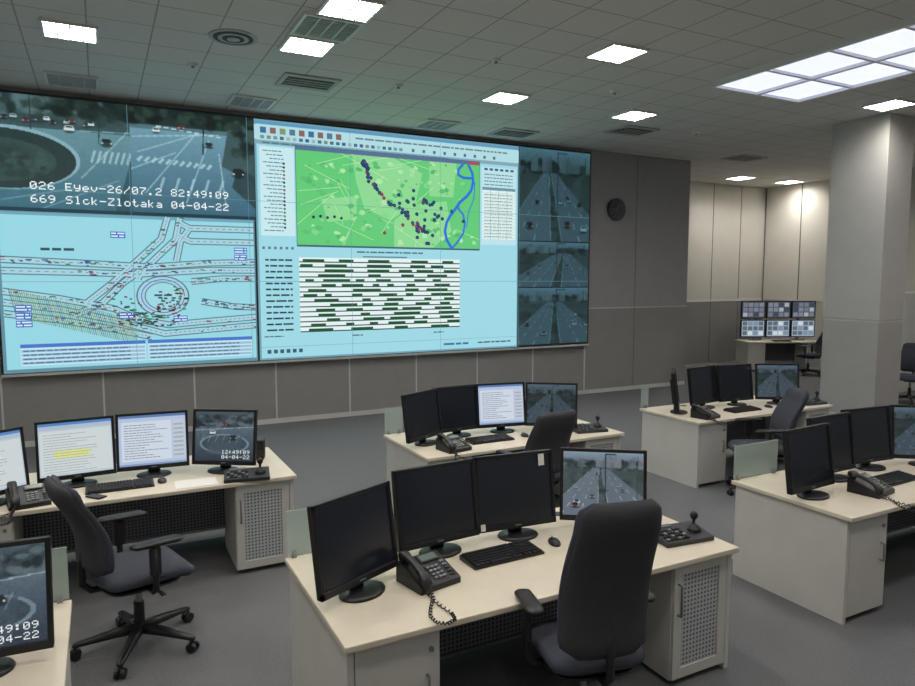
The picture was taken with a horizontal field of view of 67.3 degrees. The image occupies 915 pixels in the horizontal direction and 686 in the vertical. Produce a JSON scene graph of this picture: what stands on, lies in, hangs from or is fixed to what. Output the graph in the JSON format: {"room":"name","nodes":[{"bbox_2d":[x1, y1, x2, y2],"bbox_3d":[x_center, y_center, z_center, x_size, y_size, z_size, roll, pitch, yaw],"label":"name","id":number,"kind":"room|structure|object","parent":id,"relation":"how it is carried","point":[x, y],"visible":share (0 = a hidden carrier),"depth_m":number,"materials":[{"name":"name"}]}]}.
{"room":"control room","nodes":[
{"label":"control room","id":0,"kind":"room"},
{"bbox_2d":[0,86,690,440],"bbox_3d":[-2.776,-1.244,12.201,16.400,4.850,2.280,-3,6,-27],"label":"wall","id":1,"kind":"structure","parent":0,"point":[638,264],"depth_m":13.05,"materials":[{"name":"grey paint"}]},
{"bbox_2d":[0,89,590,377],"bbox_3d":[-1.772,-1.631,11.358,9.860,3.785,0.115,-3,6,-27],"label":"housing","id":2,"kind":"object","parent":1,"relation":"attached to","point":[259,361],"visible":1,"depth_m":10.85,"materials":[{"name":"grey plastic"}]},
{"bbox_2d":[0,92,132,211],"bbox_3d":[-5.365,-2.560,9.354,1.660,1.510,0.001,-3,6,-27],"label":"displayed footage","id":3,"kind":"object","parent":2,"relation":"attached to","point":[59,141],"visible":1,"depth_m":9.35,"materials":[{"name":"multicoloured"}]},
{"bbox_2d":[129,105,255,216],"bbox_3d":[-3.871,-2.631,10.129,1.710,1.510,0.001,-3,6,-27],"label":"displayed footage","id":4,"kind":"object","parent":2,"relation":"attached to","point":[191,152],"visible":1,"depth_m":10.10,"materials":[{"name":"black"}]},
{"bbox_2d":[0,105,581,373],"bbox_3d":[-1.752,-1.635,11.320,9.800,3.710,0.016,-3,6,-27],"label":"video wall","id":5,"kind":"structure","parent":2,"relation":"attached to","point":[369,242],"depth_m":10.87,"materials":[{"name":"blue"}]},
{"bbox_2d":[518,288,587,344],"bbox_3d":[1.868,-0.528,13.321,1.630,1.080,0.001,-3,6,-27],"label":"displayed footage","id":6,"kind":"object","parent":2,"relation":"attached to","point":[546,315],"visible":1,"depth_m":13.31,"materials":[{"name":"black"}]},
{"bbox_2d":[519,241,588,286],"bbox_3d":[1.868,-1.509,13.232,1.630,0.850,0.001,-3,6,-27],"label":"displayed footage","id":7,"kind":"object","parent":2,"relation":"attached to","point":[541,264],"visible":1,"depth_m":13.22,"materials":[{"name":"black glass"}]},
{"bbox_2d":[519,147,589,241],"bbox_3d":[1.868,-2.804,13.113,1.630,1.710,0.001,-3,6,-27],"label":"displayed footage","id":8,"kind":"object","parent":2,"relation":"attached to","point":[553,183],"visible":1,"depth_m":13.10,"materials":[{"name":"black"}]},
{"bbox_2d":[25,381,684,446],"bbox_3d":[-2.257,1.222,11.425,16.400,0.080,0.029,-3,6,-27],"label":"baseboard","id":9,"kind":"structure","parent":1,"relation":"attached to","point":[395,409],"depth_m":11.71,"materials":[{"name":"grey"}]},
{"bbox_2d":[607,198,625,220],"bbox_3d":[3.215,-2.699,13.884,0.438,0.438,0.064,-3,6,-27],"label":"wall clock","id":10,"kind":"object","parent":1,"relation":"attached to","point":[616,209],"visible":1,"depth_m":13.86,"materials":[{"name":"grey plastic"}]},
{"bbox_2d":[0,0,914,187],"bbox_3d":[2.767,-3.251,6.979,22.000,0.100,16.700,-3,6,-27],"label":"ceiling","id":11,"kind":"structure","parent":0,"point":[441,52],"depth_m":8.24,"materials":[{"name":"tile"}]},
{"bbox_2d":[39,17,98,43],"bbox_3d":[-3.966,-3.190,7.031,0.516,0.030,0.516,-3,6,-27],"label":"ceiling light","id":12,"kind":"object","parent":11,"relation":"in","point":[51,28],"depth_m":7.00,"materials":[{"name":"white plastic"}]},
{"bbox_2d":[43,70,98,90],"bbox_3d":[-4.925,-3.351,8.779,0.600,0.030,0.600,-3,6,-27],"label":"ceiling vent","id":13,"kind":"object","parent":11,"relation":"in","point":[53,78],"depth_m":8.72,"materials":[{"name":"grey metal"}]},
{"bbox_2d":[187,62,198,68],"bbox_3d":[-3.134,-3.282,8.137,0.140,0.050,0.140,-3,6,-27],"label":"smoke detector","id":14,"kind":"object","parent":11,"relation":"attached to","point":[192,65],"visible":1,"depth_m":8.11,"materials":[{"name":"white paint"}]},
{"bbox_2d":[208,29,257,45],"bbox_3d":[-2.363,-3.211,7.244,0.497,0.028,0.497,-3,6,-27],"label":"ceiling vent","id":15,"kind":"object","parent":11,"relation":"in","point":[232,37],"visible":1,"depth_m":7.20,"materials":[{"name":"grey metal"}]},
{"bbox_2d":[226,94,276,109],"bbox_3d":[-2.951,-3.447,9.836,0.600,0.030,0.600,-3,6,-27],"label":"ceiling vent","id":16,"kind":"object","parent":11,"relation":"in","point":[237,100],"depth_m":9.79,"materials":[{"name":"grey metal"}]},
{"bbox_2d":[278,34,336,57],"bbox_3d":[-1.638,-3.231,7.474,0.516,0.030,0.516,-3,6,-27],"label":"ceiling light","id":17,"kind":"object","parent":11,"relation":"in","point":[296,44],"depth_m":7.44,"materials":[{"name":"white plastic"}]},
{"bbox_2d":[275,72,341,91],"bbox_3d":[-1.934,-3.357,8.882,0.720,0.035,0.600,-3,6,-27],"label":"ceiling vent","id":18,"kind":"object","parent":11,"relation":"in","point":[288,79],"visible":1,"depth_m":8.81,"materials":[{"name":"grey metal"}]},
{"bbox_2d":[289,11,364,42],"bbox_3d":[-1.325,-3.182,6.940,0.600,0.030,0.600,-3,6,-27],"label":"ceiling vent","id":19,"kind":"object","parent":11,"relation":"in","point":[309,24],"depth_m":6.91,"materials":[{"name":"grey metal"}]},
{"bbox_2d":[316,0,385,23],"bbox_3d":[-1.004,-3.135,6.433,0.516,0.030,0.516,-3,6,-27],"label":"ceiling light","id":20,"kind":"object","parent":11,"relation":"in","point":[362,11],"depth_m":6.44,"materials":[{"name":"white plastic"}]},
{"bbox_2d":[393,83,402,88],"bbox_3d":[-0.778,-3.363,9.021,0.140,0.050,0.140,-3,6,-27],"label":"smoke detector","id":21,"kind":"object","parent":11,"relation":"attached to","point":[398,86],"visible":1,"depth_m":8.98,"materials":[{"name":"white paint"}]},
{"bbox_2d":[413,118,460,130],"bbox_3d":[-0.341,-3.579,11.268,0.600,0.030,0.600,-3,6,-27],"label":"ceiling vent","id":22,"kind":"object","parent":11,"relation":"in","point":[433,124],"depth_m":11.21,"materials":[{"name":"grey metal"}]},
{"bbox_2d":[490,57,501,63],"bbox_3d":[0.447,-3.267,7.972,0.140,0.050,0.140,-3,6,-27],"label":"smoke detector","id":23,"kind":"object","parent":11,"relation":"attached to","point":[495,60],"visible":1,"depth_m":7.94,"materials":[{"name":"white paint"}]},
{"bbox_2d":[480,90,530,104],"bbox_3d":[0.666,-3.426,9.601,0.516,0.030,0.516,-3,6,-27],"label":"ceiling light","id":24,"kind":"object","parent":11,"relation":"attached to","point":[500,96],"depth_m":9.55,"materials":[{"name":"white plastic"}]},
{"bbox_2d":[486,127,539,138],"bbox_3d":[0.963,-3.638,11.944,0.720,0.035,0.600,-3,6,-27],"label":"ceiling vent","id":25,"kind":"object","parent":11,"relation":"in","point":[503,132],"visible":1,"depth_m":11.85,"materials":[{"name":"grey metal"}]},
{"bbox_2d":[610,89,619,94],"bbox_3d":[2.125,-3.387,9.291,0.140,0.050,0.140,-3,6,-27],"label":"smoke detector","id":26,"kind":"object","parent":11,"relation":"attached to","point":[613,91],"visible":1,"depth_m":9.26,"materials":[{"name":"white paint"}]},
{"bbox_2d":[584,41,650,63],"bbox_3d":[1.789,-3.253,7.712,0.516,0.030,0.516,-3,6,-27],"label":"ceiling light","id":27,"kind":"object","parent":11,"relation":"attached to","point":[615,52],"depth_m":7.68,"materials":[{"name":"white plastic"}]},
{"bbox_2d":[604,125,659,136],"bbox_3d":[2.979,-3.621,11.754,0.720,0.035,0.600,-3,6,-27],"label":"ceiling vent","id":28,"kind":"object","parent":11,"relation":"in","point":[627,130],"visible":1,"depth_m":11.67,"materials":[{"name":"grey metal"}]},
{"bbox_2d":[610,109,658,120],"bbox_3d":[2.730,-3.519,10.614,0.516,0.030,0.516,-3,6,-27],"label":"ceiling light","id":29,"kind":"object","parent":11,"relation":"attached to","point":[632,114],"depth_m":10.57,"materials":[{"name":"white plastic"}]},
{"bbox_2d":[725,175,755,179],"bbox_3d":[7.051,-4.115,17.120,0.516,0.030,0.516,-3,6,-27],"label":"ceiling light","id":30,"kind":"object","parent":11,"relation":"attached to","point":[742,177],"depth_m":17.01,"materials":[{"name":"white plastic"}]},
{"bbox_2d":[720,154,767,161],"bbox_3d":[6.000,-3.862,14.386,0.720,0.035,0.600,-3,6,-27],"label":"ceiling vent","id":31,"kind":"object","parent":11,"relation":"in","point":[743,157],"visible":1,"depth_m":14.29,"materials":[{"name":"grey metal"}]},
{"bbox_2d":[774,179,804,183],"bbox_3d":[8.605,-4.179,17.814,0.516,0.030,0.516,-3,6,-27],"label":"ceiling light","id":32,"kind":"object","parent":11,"relation":"attached to","point":[791,181],"depth_m":17.70,"materials":[{"name":"white plastic"}]},
{"bbox_2d":[711,16,914,102],"bbox_3d":[5.328,-3.149,6.799,1.720,0.070,5.640,-3,6,-27],"label":"ceiling light","id":33,"kind":"object","parent":11,"relation":"attached to","point":[887,52],"visible":1,"depth_m":8.22,"materials":[{"name":"white plastic"}]},
{"bbox_2d":[861,97,914,111],"bbox_3d":[6.273,-3.461,9.981,0.516,0.030,0.516,-3,6,-27],"label":"ceiling light","id":34,"kind":"object","parent":11,"relation":"attached to","point":[894,103],"depth_m":9.95,"materials":[{"name":"white plastic"}]},
{"bbox_2d":[25,363,914,685],"bbox_3d":[2.767,1.679,7.431,22.000,0.100,16.700,-3,6,-27],"label":"floor","id":35,"kind":"structure","parent":0,"point":[241,622],"depth_m":4.76,"materials":[{"name":"grey carpet"}]},
{"bbox_2d":[0,593,71,685],"bbox_3d":[-2.700,1.581,2.362,2.390,1.020,1.050,-3,6,-27],"label":"desk","id":36,"kind":"object","parent":35,"relation":"on","point":[51,666],"visible":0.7,"depth_m":2.81,"materials":[{"name":"beige laminate"}]},
{"bbox_2d":[0,536,54,676],"bbox_3d":[-1.900,1.059,2.698,0.530,0.496,0.210,-2,6,-23],"label":"computer monitor","id":37,"kind":"object","parent":36,"relation":"on","point":[26,581],"visible":1,"depth_m":2.79,"materials":[{"name":"black plastic"}]},
{"bbox_2d":[43,475,199,679],"bbox_3d":[-2.043,1.339,4.267,0.846,1.153,0.750,-5,7,-43],"label":"office chair","id":38,"kind":"object","parent":35,"relation":"on","point":[149,565],"visible":0.99,"depth_m":4.09,"materials":[{"name":"grey fabric"}]},
{"bbox_2d":[0,447,296,570],"bbox_3d":[-2.584,1.434,5.432,2.390,0.753,1.050,-3,6,-27],"label":"desk","id":39,"kind":"object","parent":35,"relation":"on","point":[257,517],"visible":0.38,"depth_m":5.46,"materials":[{"name":"beige laminate"}]},
{"bbox_2d":[0,427,29,505],"bbox_3d":[-3.237,0.872,4.732,0.210,0.496,0.530,3,6,32],"label":"computer monitor","id":40,"kind":"object","parent":39,"relation":"on","point":[13,458],"visible":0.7,"depth_m":4.90,"materials":[{"name":"black plastic"}]},
{"bbox_2d":[0,481,51,525],"bbox_3d":[-2.915,1.055,4.614,0.298,0.154,0.605,-2,6,-23],"label":"desk phone","id":41,"kind":"object","parent":39,"relation":"on","point":[33,495],"visible":0.99,"depth_m":4.72,"materials":[{"name":"black plastic"}]},
{"bbox_2d":[34,415,116,488],"bbox_3d":[-2.886,0.829,5.207,0.530,0.496,0.210,-3,6,-31],"label":"computer monitor","id":42,"kind":"object","parent":39,"relation":"on","point":[77,449],"visible":1,"depth_m":5.22,"materials":[{"name":"black plastic"}]},
{"bbox_2d":[85,493,106,498],"bbox_3d":[-2.587,1.098,4.918,0.140,0.011,0.070,2,6,22],"label":"mobile phone","id":43,"kind":"object","parent":39,"relation":"on","point":[94,496],"visible":1,"depth_m":4.90,"materials":[{"name":"black plastic"}]},
{"bbox_2d":[85,477,154,494],"bbox_3d":[-2.524,1.067,5.141,0.460,0.034,0.170,-3,6,-27],"label":"keyboard","id":44,"kind":"object","parent":39,"relation":"on","point":[113,486],"visible":1,"depth_m":5.12,"materials":[{"name":"black plastic"}]},
{"bbox_2d":[115,410,189,477],"bbox_3d":[-2.424,0.805,5.469,0.530,0.496,0.210,-2,6,-22],"label":"computer monitor","id":45,"kind":"object","parent":39,"relation":"on","point":[152,441],"visible":0.99,"depth_m":5.49,"materials":[{"name":"black plastic"}]},
{"bbox_2d":[157,476,166,483],"bbox_3d":[-2.276,1.052,5.292,0.066,0.036,0.110,-3,6,-27],"label":"computer mouse","id":46,"kind":"object","parent":39,"relation":"on","point":[161,480],"visible":1,"depth_m":5.26,"materials":[{"name":"grey plastic"}]},
{"bbox_2d":[174,477,217,488],"bbox_3d":[-2.003,1.071,5.266,0.300,0.002,0.220,-2,6,-25],"label":"paper sheet","id":47,"kind":"object","parent":39,"relation":"on","point":[207,481],"visible":1,"depth_m":5.27,"materials":[{"name":"white paper"}]},
{"bbox_2d":[192,409,257,473],"bbox_3d":[-1.905,0.795,5.580,0.530,0.496,0.210,0,5,4],"label":"computer monitor","id":48,"kind":"object","parent":39,"relation":"on","point":[225,438],"visible":1,"depth_m":5.61,"materials":[{"name":"black plastic"}]},
{"bbox_2d":[224,458,269,483],"bbox_3d":[-1.651,0.983,5.386,0.340,0.156,0.200,-2,5,-17],"label":"controller","id":49,"kind":"object","parent":39,"relation":"on","point":[235,475],"visible":1,"depth_m":5.36,"materials":[{"name":"grey plastic"}]},
{"bbox_2d":[257,438,264,458],"bbox_3d":[-1.724,0.922,5.975,0.090,0.170,0.103,-1,5,-7],"label":"speaker","id":50,"kind":"object","parent":39,"relation":"on","point":[260,441],"visible":0.59,"depth_m":5.93},
{"bbox_2d":[384,419,624,512],"bbox_3d":[0.481,1.157,6.986,2.220,1.020,1.050,-3,6,-27],"label":"desk","id":51,"kind":"object","parent":35,"relation":"on","point":[400,455],"visible":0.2,"depth_m":6.75,"materials":[{"name":"beige laminate"}]},
{"bbox_2d":[401,388,442,446],"bbox_3d":[-0.301,0.709,6.513,0.210,0.496,0.530,4,6,34],"label":"computer monitor","id":52,"kind":"object","parent":51,"relation":"on","point":[421,411],"visible":0.88,"depth_m":6.50,"materials":[{"name":"black plastic"}]},
{"bbox_2d":[436,432,471,460],"bbox_3d":[0.030,0.915,6.141,0.298,0.154,0.605,-2,6,-23],"label":"desk phone","id":53,"kind":"object","parent":51,"relation":"on","point":[453,444],"visible":0.84,"depth_m":6.25,"materials":[{"name":"black plastic"}]},
{"bbox_2d":[431,384,477,437],"bbox_3d":[0.013,0.679,6.844,0.530,0.496,0.210,-3,6,-31],"label":"computer monitor","id":54,"kind":"object","parent":51,"relation":"on","point":[458,408],"visible":0.78,"depth_m":6.87,"materials":[{"name":"black plastic"}]},
{"bbox_2d":[465,433,514,444],"bbox_3d":[0.314,0.928,6.657,0.460,0.034,0.170,-3,6,-27],"label":"keyboard","id":55,"kind":"object","parent":51,"relation":"on","point":[496,437],"visible":1,"depth_m":6.62,"materials":[{"name":"black plastic"}]},
{"bbox_2d":[476,382,524,433],"bbox_3d":[0.458,0.662,7.030,0.530,0.496,0.210,-2,5,-17],"label":"computer monitor","id":56,"kind":"object","parent":51,"relation":"on","point":[500,406],"visible":1,"depth_m":7.05,"materials":[{"name":"black plastic"}]},
{"bbox_2d":[525,382,577,426],"bbox_3d":[0.961,0.661,7.043,0.530,0.496,0.210,1,5,8],"label":"computer monitor","id":57,"kind":"object","parent":51,"relation":"on","point":[541,397],"visible":0.79,"depth_m":7.08,"materials":[{"name":"black plastic"}]},
{"bbox_2d":[573,415,607,433],"bbox_3d":[1.353,0.828,7.078,0.340,0.156,0.200,-2,5,-17],"label":"controller","id":58,"kind":"object","parent":51,"relation":"on","point":[581,428],"visible":1,"depth_m":7.04,"materials":[{"name":"grey plastic"}]},
{"bbox_2d":[285,507,738,685],"bbox_3d":[0.338,1.435,3.948,2.390,1.020,1.070,-3,6,-27],"label":"desk","id":59,"kind":"object","parent":35,"relation":"on","point":[389,639],"visible":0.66,"depth_m":3.68,"materials":[{"name":"beige laminate"}]},
{"bbox_2d":[307,481,398,602],"bbox_3d":[-0.478,0.995,3.401,0.210,0.496,0.530,4,7,37],"label":"computer monitor","id":60,"kind":"object","parent":59,"relation":"on","point":[353,535],"visible":0.95,"depth_m":3.39,"materials":[{"name":"black plastic"}]},
{"bbox_2d":[396,549,460,624],"bbox_3d":[-0.081,1.167,3.389,0.298,0.154,0.606,-2,6,-25],"label":"desk phone","id":61,"kind":"object","parent":59,"relation":"on","point":[425,573],"visible":1,"depth_m":3.49,"materials":[{"name":"black plastic"}]},
{"bbox_2d":[391,458,479,558],"bbox_3d":[-0.100,0.948,3.912,0.530,0.496,0.210,-3,6,-31],"label":"computer monitor","id":62,"kind":"object","parent":59,"relation":"on","point":[434,505],"visible":0.91,"depth_m":3.92,"materials":[{"name":"black plastic"}]},
{"bbox_2d":[459,539,543,569],"bbox_3d":[0.252,1.184,3.863,0.460,0.034,0.170,-3,6,-29],"label":"keyboard","id":63,"kind":"object","parent":59,"relation":"on","point":[521,549],"visible":1,"depth_m":3.83,"materials":[{"name":"black plastic"}]},
{"bbox_2d":[473,449,555,541],"bbox_3d":[0.366,0.924,4.165,0.530,0.496,0.210,-2,6,-22],"label":"computer monitor","id":64,"kind":"object","parent":59,"relation":"on","point":[515,491],"visible":1,"depth_m":4.18,"materials":[{"name":"black plastic"}]},
{"bbox_2d":[548,535,560,546],"bbox_3d":[0.571,1.166,4.051,0.066,0.036,0.110,-2,5,-17],"label":"computer mouse","id":65,"kind":"object","parent":59,"relation":"on","point":[552,541],"visible":1,"depth_m":4.02,"materials":[{"name":"grey plastic"}]},
{"bbox_2d":[560,447,646,520],"bbox_3d":[0.903,0.915,4.263,0.530,0.496,0.210,1,5,8],"label":"computer monitor","id":66,"kind":"object","parent":59,"relation":"on","point":[588,476],"visible":0.87,"depth_m":4.29,"materials":[{"name":"black plastic"}]},
{"bbox_2d":[658,511,713,547],"bbox_3d":[1.339,1.098,4.129,0.340,0.156,0.200,-2,6,-21],"label":"controller","id":67,"kind":"object","parent":59,"relation":"on","point":[672,535],"visible":0.96,"depth_m":4.10,"materials":[{"name":"grey plastic"}]},
{"bbox_2d":[496,409,576,484],"bbox_3d":[0.702,1.147,6.335,0.696,1.158,0.785,-3,6,-31],"label":"office chair","id":68,"kind":"object","parent":35,"relation":"on","point":[551,430],"visible":0.3,"depth_m":6.01,"materials":[{"name":"black fabric"}]},
{"bbox_2d":[514,499,661,685],"bbox_3d":[0.609,1.322,3.287,0.683,1.367,0.770,-1,5,-13],"label":"office chair","id":69,"kind":"object","parent":35,"relation":"on","point":[598,632],"visible":1,"depth_m":3.02,"materials":[{"name":"black fabric"}]},
{"bbox_2d":[640,395,832,487],"bbox_3d":[3.444,1.021,8.466,2.290,1.020,0.950,-3,6,-27],"label":"desk","id":70,"kind":"object","parent":35,"relation":"on","point":[684,449],"visible":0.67,"depth_m":7.92,"materials":[{"name":"beige laminate"}]},
{"bbox_2d":[670,368,687,414],"bbox_3d":[2.594,0.569,8.046,0.210,0.496,0.530,2,6,18],"label":"computer monitor","id":71,"kind":"object","parent":70,"relation":"on","point":[673,378],"visible":1,"depth_m":7.89,"materials":[{"name":"black plastic"}]},
{"bbox_2d":[687,365,717,408],"bbox_3d":[3.020,0.540,8.358,0.530,0.496,0.210,-4,6,-35],"label":"computer monitor","id":72,"kind":"object","parent":70,"relation":"on","point":[702,381],"visible":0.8,"depth_m":8.37,"materials":[{"name":"black plastic"}]},
{"bbox_2d":[690,404,731,425],"bbox_3d":[2.868,0.780,7.612,0.298,0.154,0.605,-2,6,-23],"label":"desk phone","id":73,"kind":"object","parent":70,"relation":"on","point":[699,412],"visible":1,"depth_m":7.71,"materials":[{"name":"black plastic"}]},
{"bbox_2d":[716,364,753,405],"bbox_3d":[3.483,0.522,8.553,0.530,0.496,0.210,-2,6,-21],"label":"computer monitor","id":74,"kind":"object","parent":70,"relation":"on","point":[734,382],"visible":0.99,"depth_m":8.57,"materials":[{"name":"black plastic"}]},
{"bbox_2d":[723,405,761,412],"bbox_3d":[3.401,0.787,8.190,0.460,0.034,0.170,-3,6,-27],"label":"keyboard","id":75,"kind":"object","parent":70,"relation":"on","point":[747,408],"visible":1,"depth_m":8.15,"materials":[{"name":"black plastic"}]},
{"bbox_2d":[755,364,798,404],"bbox_3d":[4.029,0.515,8.634,0.530,0.496,0.210,0,5,4],"label":"computer monitor","id":76,"kind":"object","parent":70,"relation":"on","point":[772,381],"visible":0.9,"depth_m":8.66,"materials":[{"name":"black plastic"}]},
{"bbox_2d":[806,391,826,405],"bbox_3d":[4.441,0.685,8.633,0.340,0.156,0.200,-2,6,-21],"label":"controller","id":77,"kind":"object","parent":70,"relation":"on","point":[813,400],"visible":0.59,"depth_m":8.61,"materials":[{"name":"grey plastic"}]},
{"bbox_2d":[726,387,808,495],"bbox_3d":[3.300,1.062,7.386,0.815,1.135,0.723,0,5,2],"label":"office chair","id":78,"kind":"object","parent":35,"relation":"on","point":[785,416],"visible":0.7,"depth_m":7.33,"materials":[{"name":"black fabric"}]},
{"bbox_2d":[735,339,820,370],"bbox_3d":[8.279,0.310,17.690,2.000,0.753,0.750,0,5,-2],"label":"desk","id":79,"kind":"object","parent":35,"relation":"on","point":[763,351],"visible":0.78,"depth_m":17.68,"materials":[{"name":"beige laminate"}]},
{"bbox_2d":[739,301,815,339],"bbox_3d":[8.265,-0.582,17.779,1.976,1.010,0.220,0,5,-2],"label":"monitors","id":80,"kind":"object","parent":79,"relation":"on","point":[754,310],"visible":1,"depth_m":17.70,"materials":[{"name":"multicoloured plastic"}]},
{"bbox_2d":[771,340,791,341],"bbox_3d":[8.215,-0.059,17.421,0.460,0.034,0.170,0,5,-2],"label":"keyboard","id":81,"kind":"object","parent":79,"relation":"on","point":[771,340],"visible":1,"depth_m":17.37,"materials":[{"name":"black plastic"}]},
{"bbox_2d":[795,332,822,375],"bbox_3d":[8.559,0.229,16.674,0.755,1.100,0.669,5,7,42],"label":"office chair","id":82,"kind":"object","parent":35,"relation":"on","point":[817,348],"visible":0.84,"depth_m":16.52,"materials":[{"name":"black fabric"}]},
{"bbox_2d":[731,458,914,624],"bbox_3d":[3.413,1.295,5.486,2.390,1.020,0.970,-3,6,-27],"label":"desk","id":83,"kind":"object","parent":35,"relation":"on","point":[826,558],"visible":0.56,"depth_m":4.85,"materials":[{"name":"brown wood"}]},
{"bbox_2d":[782,423,834,500],"bbox_3d":[2.558,0.854,4.930,0.530,0.496,0.210,-3,6,-31],"label":"computer monitor","id":84,"kind":"object","parent":83,"relation":"on","point":[807,450],"visible":1,"depth_m":4.93,"materials":[{"name":"black plastic"}]},
{"bbox_2d":[806,412,855,482],"bbox_3d":[2.953,0.815,5.360,0.530,0.496,0.210,-3,6,-29],"label":"computer monitor","id":85,"kind":"object","parent":83,"relation":"on","point":[841,429],"visible":0.63,"depth_m":5.43,"materials":[{"name":"black plastic"}]},
{"bbox_2d":[840,405,893,470],"bbox_3d":[3.414,0.787,5.666,0.530,0.496,0.210,-2,6,-21],"label":"computer monitor","id":86,"kind":"object","parent":83,"relation":"on","point":[872,431],"visible":0.73,"depth_m":5.70,"materials":[{"name":"black plastic"}]},
{"bbox_2d":[847,470,914,511],"bbox_3d":[3.087,1.031,4.875,0.298,0.154,0.605,-2,6,-21],"label":"desk phone","id":87,"kind":"object","parent":83,"relation":"on","point":[864,484],"visible":1,"depth_m":4.98,"materials":[{"name":"black plastic"}]},
{"bbox_2d":[873,470,914,486],"bbox_3d":[3.377,1.050,5.326,0.460,0.034,0.170,-3,6,-29],"label":"keyboard","id":88,"kind":"object","parent":83,"relation":"on","point":[894,478],"visible":0.86,"depth_m":5.31,"materials":[{"name":"black plastic"}]},
{"bbox_2d":[890,405,914,465],"bbox_3d":[3.934,0.779,5.755,0.530,0.496,0.210,1,5,8],"label":"computer monitor","id":89,"kind":"object","parent":83,"relation":"on","point":[902,416],"visible":1,"depth_m":5.81,"materials":[{"name":"black plastic"}]},
{"bbox_2d":[899,292,914,392],"bbox_3d":[9.390,-0.039,14.395,1.000,2.050,0.475,-3,6,-27],"label":"storage cabinet","id":90,"kind":"object","parent":35,"relation":"on","point":[908,334],"visible":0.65,"depth_m":14.04,"materials":[{"name":"white paint"}]},
{"bbox_2d":[899,343,914,404],"bbox_3d":[8.542,0.573,12.917,0.669,1.100,0.755,5,7,42],"label":"office chair","id":91,"kind":"object","parent":35,"relation":"on","point":[908,349],"visible":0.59,"depth_m":13.07,"materials":[{"name":"black fabric"}]},
{"bbox_2d":[685,181,765,366],"bbox_3d":[6.326,-1.803,18.295,5.400,4.850,0.230,-3,6,-27],"label":"wall","id":92,"kind":"structure","parent":0,"point":[727,222],"depth_m":18.59,"materials":[{"name":"grey paint"}]},
{"bbox_2d":[760,168,914,339],"bbox_3d":[12.472,-1.237,12.124,0.220,4.850,16.500,-3,6,-27],"label":"wall","id":93,"kind":"structure","parent":0,"point":[796,215],"depth_m":18.26,"materials":[{"name":"grey paint"}]},
{"bbox_2d":[819,113,914,413],"bbox_3d":[6.689,-1.160,11.281,0.680,4.850,0.960,-3,6,-27],"label":"structural column","id":94,"kind":"structure","parent":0,"point":[872,157],"depth_m":10.98,"materials":[{"name":"grey paint"}]}
]}

